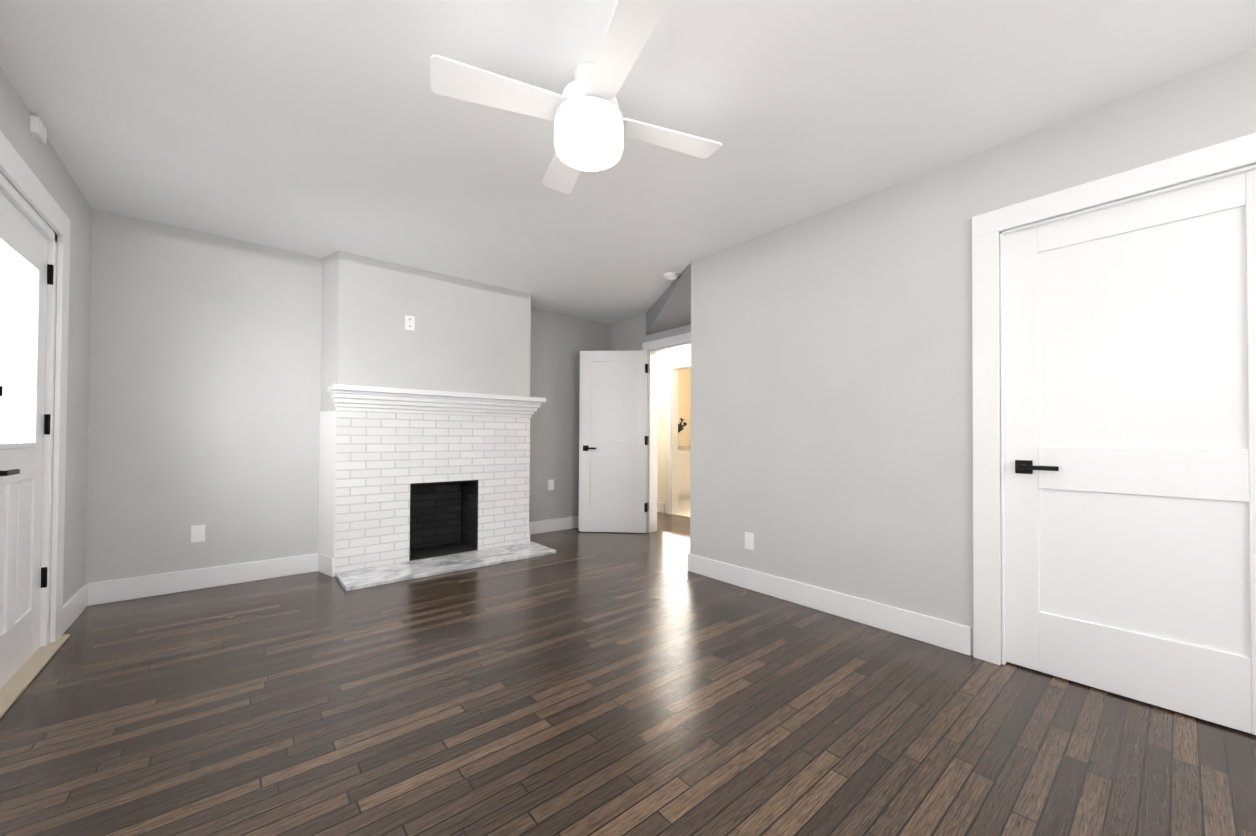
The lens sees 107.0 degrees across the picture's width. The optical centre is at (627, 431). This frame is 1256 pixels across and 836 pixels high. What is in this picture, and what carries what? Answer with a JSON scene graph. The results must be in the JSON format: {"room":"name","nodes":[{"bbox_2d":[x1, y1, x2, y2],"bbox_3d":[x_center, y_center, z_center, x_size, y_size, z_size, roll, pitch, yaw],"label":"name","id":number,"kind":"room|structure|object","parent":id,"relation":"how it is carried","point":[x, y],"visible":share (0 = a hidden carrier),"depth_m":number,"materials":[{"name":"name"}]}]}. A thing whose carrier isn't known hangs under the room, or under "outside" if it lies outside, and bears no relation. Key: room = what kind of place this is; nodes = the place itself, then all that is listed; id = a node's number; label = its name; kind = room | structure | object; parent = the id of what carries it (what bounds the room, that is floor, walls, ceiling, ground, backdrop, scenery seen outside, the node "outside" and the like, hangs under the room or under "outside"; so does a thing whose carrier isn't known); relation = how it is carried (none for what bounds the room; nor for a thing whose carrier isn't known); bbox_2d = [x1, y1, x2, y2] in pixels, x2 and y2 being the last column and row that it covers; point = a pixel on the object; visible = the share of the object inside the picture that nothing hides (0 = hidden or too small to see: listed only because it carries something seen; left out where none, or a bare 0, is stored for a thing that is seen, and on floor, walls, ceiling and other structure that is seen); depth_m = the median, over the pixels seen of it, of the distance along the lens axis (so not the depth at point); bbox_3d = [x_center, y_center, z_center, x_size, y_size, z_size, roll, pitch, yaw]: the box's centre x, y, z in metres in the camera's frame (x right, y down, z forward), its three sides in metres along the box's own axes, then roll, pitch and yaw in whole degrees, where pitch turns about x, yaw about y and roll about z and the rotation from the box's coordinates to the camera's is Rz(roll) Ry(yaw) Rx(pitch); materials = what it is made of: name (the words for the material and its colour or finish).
{"room":"living room","nodes":[
{"label":"living room","id":0,"kind":"room"},
{"bbox_2d":[0,66,91,631],"bbox_3d":[-1.305,-0.178,0.333,0.150,2.468,6.836,1,-1,-40],"label":"wall","id":1,"kind":"structure","parent":0,"point":[44,163],"depth_m":2.61,"materials":[{"name":"grey paint"}]},
{"bbox_2d":[0,191,53,688],"bbox_3d":[-2.633,0.040,2.002,0.108,2.030,0.785,1,-1,-40],"label":"exterior door","id":2,"kind":"structure","parent":1,"relation":"in","point":[26,273],"depth_m":2.07,"materials":[{"name":"white wood"}]},
{"bbox_2d":[0,131,70,646],"bbox_3d":[-2.666,-0.029,1.967,0.170,2.195,1.120,1,-1,-40],"label":"door frame","id":3,"kind":"structure","parent":1,"relation":"attached to","point":[19,174],"depth_m":2.32,"materials":[{"name":"white wood"}]},
{"bbox_2d":[30,115,46,143],"bbox_3d":[-2.633,-1.351,2.076,0.030,0.072,0.100,1,-1,-40],"label":"smoke detector","id":4,"kind":"object","parent":1,"relation":"attached to","point":[38,130],"visible":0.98,"depth_m":2.05,"materials":[{"name":"white plastic"}]},
{"bbox_2d":[62,582,93,634],"bbox_3d":[-3.150,1.004,2.637,0.016,0.140,0.570,1,-1,-40],"label":"baseboard","id":5,"kind":"structure","parent":1,"relation":"attached to","point":[84,597],"depth_m":2.68,"materials":[{"name":"white wood"}]},
{"bbox_2d":[85,209,321,583],"bbox_3d":[-2.935,-0.150,3.330,1.208,2.468,0.150,1,-1,-40],"label":"wall","id":6,"kind":"structure","parent":0,"point":[204,380],"depth_m":3.20,"materials":[{"name":"grey paint"}]},
{"bbox_2d":[191,525,204,542],"bbox_3d":[-2.960,0.700,3.199,0.072,0.116,0.008,1,-1,-40],"label":"electrical outlet","id":7,"kind":"object","parent":6,"relation":"attached to","point":[197,533],"visible":1,"depth_m":3.20,"materials":[{"name":"white plastic"}]},
{"bbox_2d":[94,553,318,604],"bbox_3d":[-2.888,1.013,3.252,1.208,0.140,0.016,1,-1,-40],"label":"baseboard","id":8,"kind":"structure","parent":6,"relation":"attached to","point":[109,591],"depth_m":3.19,"materials":[{"name":"white wood"}]},
{"bbox_2d":[320,251,530,411],"bbox_3d":[-1.803,-0.133,4.242,1.699,2.468,0.588,1,-1,-40],"label":"wall","id":9,"kind":"structure","parent":0,"point":[467,336],"depth_m":3.90,"materials":[{"name":"grey paint"}]},
{"bbox_2d":[318,554,334,576],"bbox_3d":[-2.322,1.020,3.573,0.256,0.140,0.018,0,-1,36],"label":"baseboard","id":10,"kind":"structure","parent":9,"relation":"attached to","point":[326,565],"depth_m":3.55,"materials":[{"name":"white wood"}]},
{"bbox_2d":[318,411,336,557],"bbox_3d":[-2.320,0.395,3.581,0.260,1.110,0.004,0,-1,33],"label":"trim","id":11,"kind":"structure","parent":9,"relation":"attached to","point":[327,488],"depth_m":3.58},
{"bbox_2d":[405,315,414,330],"bbox_3d":[-1.810,-0.904,3.853,0.075,0.120,0.008,1,-1,-40],"label":"electrical outlet","id":12,"kind":"object","parent":9,"relation":"attached to","point":[409,322],"visible":1,"depth_m":3.85,"materials":[{"name":"white plastic"}]},
{"bbox_2d":[328,384,545,417],"bbox_3d":[-1.597,-0.245,4.101,1.763,0.190,0.392,1,-1,-40],"label":"mantel","id":13,"kind":"structure","parent":9,"relation":"attached to","point":[357,398],"depth_m":3.87,"materials":[{"name":"white wood"}]},
{"bbox_2d":[335,411,529,572],"bbox_3d":[-1.776,0.451,4.256,1.624,1.300,0.594,1,-1,-40],"label":"fireplace","id":14,"kind":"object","parent":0,"point":[410,486],"depth_m":4.01,"materials":[{"name":"white brick"}]},
{"bbox_2d":[529,526,533,541],"bbox_3d":[-1.093,1.040,4.708,0.016,0.140,0.403,1,-1,-40],"label":"baseboard","id":15,"kind":"structure","parent":14,"relation":"attached to","point":[531,532],"depth_m":5.03,"materials":[{"name":"white wood"}]},
{"bbox_2d":[529,308,609,521],"bbox_3d":[-0.788,-0.114,5.380,1.321,2.468,0.150,1,-1,-40],"label":"wall","id":16,"kind":"structure","parent":0,"point":[559,342],"depth_m":5.27,"materials":[{"name":"grey paint"}]},
{"bbox_2d":[548,479,553,489],"bbox_3d":[-0.863,0.593,5.209,0.072,0.116,0.008,1,-1,-40],"label":"electrical outlet","id":17,"kind":"object","parent":16,"relation":"attached to","point":[550,484],"visible":1,"depth_m":5.21,"materials":[{"name":"white plastic"}]},
{"bbox_2d":[529,516,578,533],"bbox_3d":[-0.741,1.050,5.302,1.321,0.140,0.016,1,-1,-40],"label":"baseboard","id":18,"kind":"structure","parent":16,"relation":"attached to","point":[550,525],"depth_m":5.22,"materials":[{"name":"white wood"}]},
{"bbox_2d":[0,512,1255,835],"bbox_3d":[1.023,1.155,3.281,7.538,0.100,8.370,1,-1,-40],"label":"floor","id":19,"kind":"structure","parent":0,"point":[578,682],"depth_m":1.71,"materials":[{"name":"brown wood"}]},
{"bbox_2d":[0,634,69,718],"bbox_3d":[-2.681,1.061,2.011,0.170,0.016,0.970,1,-1,-40],"label":"threshold","id":20,"kind":"object","parent":19,"relation":"on","point":[17,683],"depth_m":2.03,"materials":[{"name":"beige wood"}]},
{"bbox_2d":[335,542,555,590],"bbox_3d":[-1.431,1.083,3.869,1.659,0.030,0.447,1,-1,-40],"label":"hearth","id":21,"kind":"object","parent":19,"relation":"on","point":[354,579],"visible":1,"depth_m":3.71,"materials":[{"name":"white stone"}]},
{"bbox_2d":[673,499,689,516],"bbox_3d":[1.461,1.148,6.933,1.930,0.006,3.100,1,-1,-40],"label":"bathroom tile floor","id":22,"kind":"structure","parent":19,"relation":"on","point":[683,507],"depth_m":6.93,"materials":[{"name":"beige tile"}]},
{"bbox_2d":[678,450,681,499],"bbox_3d":[0.486,0.726,7.780,0.517,0.860,0.542,1,-1,-40],"label":"base cabinet","id":23,"kind":"object","parent":22,"relation":"on","point":[679,451],"depth_m":7.76,"materials":[{"name":"wood"}]},
{"bbox_2d":[682,450,690,499],"bbox_3d":[0.805,0.731,8.048,0.557,0.860,0.542,1,-1,-40],"label":"base cabinet","id":24,"kind":"object","parent":22,"relation":"on","point":[684,454],"depth_m":7.86,"materials":[{"name":"wood"}]},
{"bbox_2d":[678,446,690,449],"bbox_3d":[0.802,0.281,8.048,1.365,0.040,0.544,1,-1,-40],"label":"countertop","id":25,"kind":"structure","parent":24,"relation":"on","point":[683,447],"depth_m":7.84,"materials":[{"name":"beige stone"}]},
{"bbox_2d":[678,418,686,445],"bbox_3d":[0.793,0.002,8.059,0.377,0.518,0.379,1,-1,-40],"label":"potted plant","id":26,"kind":"object","parent":25,"relation":"on","point":[680,427],"visible":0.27,"depth_m":8.05,"materials":[{"name":"green plant"}]},
{"bbox_2d":[0,0,1255,323],"bbox_3d":[1.037,-1.413,3.312,7.538,0.100,8.370,1,-1,-40],"label":"ceiling","id":27,"kind":"structure","parent":0,"point":[320,128],"depth_m":1.99,"materials":[{"name":"white paint"}]},
{"bbox_2d":[430,0,721,193],"bbox_3d":[-0.150,-1.222,1.797,0.885,0.331,0.885,0,-1,23],"label":"ceiling fan","id":28,"kind":"object","parent":27,"relation":"hanging from","point":[592,126],"visible":0.98,"depth_m":1.68,"materials":[{"name":"white plastic"}]},
{"bbox_2d":[663,272,678,280],"bbox_3d":[0.373,-1.339,4.014,0.140,0.038,0.140,1,-1,-40],"label":"smoke detector","id":29,"kind":"object","parent":27,"relation":"attached to","point":[670,276],"visible":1,"depth_m":3.97,"materials":[{"name":"white plastic"}]},
{"bbox_2d":[610,313,690,502],"bbox_3d":[-0.015,-0.107,5.581,0.120,2.468,3.527,1,-1,-40],"label":"wall","id":30,"kind":"structure","parent":0,"point":[628,334],"depth_m":5.40,"materials":[{"name":"grey paint"}]},
{"bbox_2d":[579,350,647,532],"bbox_3d":[-0.162,0.103,5.186,0.769,2.020,0.151,0,-1,4],"label":"hall door","id":31,"kind":"structure","parent":30,"relation":"in","point":[613,440],"depth_m":5.18,"materials":[{"name":"white wood"}]},
{"bbox_2d":[642,332,690,532],"bbox_3d":[0.516,0.057,4.930,0.140,2.130,0.955,1,-1,-40],"label":"door frame","id":32,"kind":"structure","parent":30,"relation":"attached to","point":[660,345],"depth_m":5.19,"materials":[{"name":"white wood"}]},
{"bbox_2d":[646,263,690,334],"bbox_3d":[0.353,-1.226,4.488,0.748,0.253,1.367,1,-1,-40],"label":"ceiling soffit","id":33,"kind":"structure","parent":0,"point":[670,308],"depth_m":4.56,"materials":[{"name":"grey paint"}]},
{"bbox_2d":[657,347,690,502],"bbox_3d":[0.736,-0.093,6.412,0.120,2.468,3.220,1,-1,-40],"label":"wall","id":34,"kind":"structure","parent":0,"point":[672,355],"depth_m":6.61,"materials":[{"name":"white paint"}]},
{"bbox_2d":[657,502,664,512],"bbox_3d":[0.118,1.075,7.020,0.016,0.140,1.240,1,-1,-40],"label":"baseboard","id":35,"kind":"structure","parent":34,"relation":"attached to","point":[660,506],"depth_m":6.60,"materials":[{"name":"white wood"}]},
{"bbox_2d":[665,358,690,513],"bbox_3d":[0.882,0.074,6.220,0.140,2.130,0.940,1,-1,-40],"label":"door frame","id":36,"kind":"structure","parent":34,"relation":"attached to","point":[671,470],"depth_m":6.49,"materials":[{"name":"white wood"}]},
{"bbox_2d":[678,368,690,446],"bbox_3d":[0.053,-0.079,7.862,3.160,2.468,0.120,1,-1,-40],"label":"wall","id":37,"kind":"structure","parent":0,"point":[684,399],"depth_m":8.63,"materials":[{"name":"beige paint"}]},
{"bbox_2d":[690,47,1255,658],"bbox_3d":[2.344,-0.137,2.097,0.748,2.468,4.843,1,-1,-40],"label":"wall","id":38,"kind":"structure","parent":0,"point":[832,431],"depth_m":2.64,"materials":[{"name":"grey paint"}]},
{"bbox_2d":[745,532,753,549],"bbox_3d":[0.853,0.767,3.268,0.008,0.116,0.072,1,-1,-40],"label":"outlet","id":39,"kind":"object","parent":38,"relation":"attached to","point":[749,540],"visible":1,"depth_m":3.26,"materials":[{"name":"white plastic"}]},
{"bbox_2d":[687,553,970,655],"bbox_3d":[1.079,1.031,2.989,0.016,0.140,1.867,1,-1,-40],"label":"baseboard","id":40,"kind":"structure","parent":38,"relation":"attached to","point":[949,635],"depth_m":2.73,"materials":[{"name":"white wood"}]},
{"bbox_2d":[972,133,1255,664],"bbox_3d":[2.089,0.017,1.926,0.180,2.153,1.048,1,-1,-40],"label":"door frame","id":41,"kind":"structure","parent":38,"relation":"attached to","point":[989,530],"depth_m":2.20,"materials":[{"name":"white wood"}]},
{"bbox_2d":[1004,170,1255,734],"bbox_3d":[2.047,0.070,1.891,0.093,2.030,0.832,1,-1,-40],"label":"closet door","id":42,"kind":"structure","parent":38,"relation":"in","point":[1130,428],"depth_m":1.89,"materials":[{"name":"white wood"}]}
]}

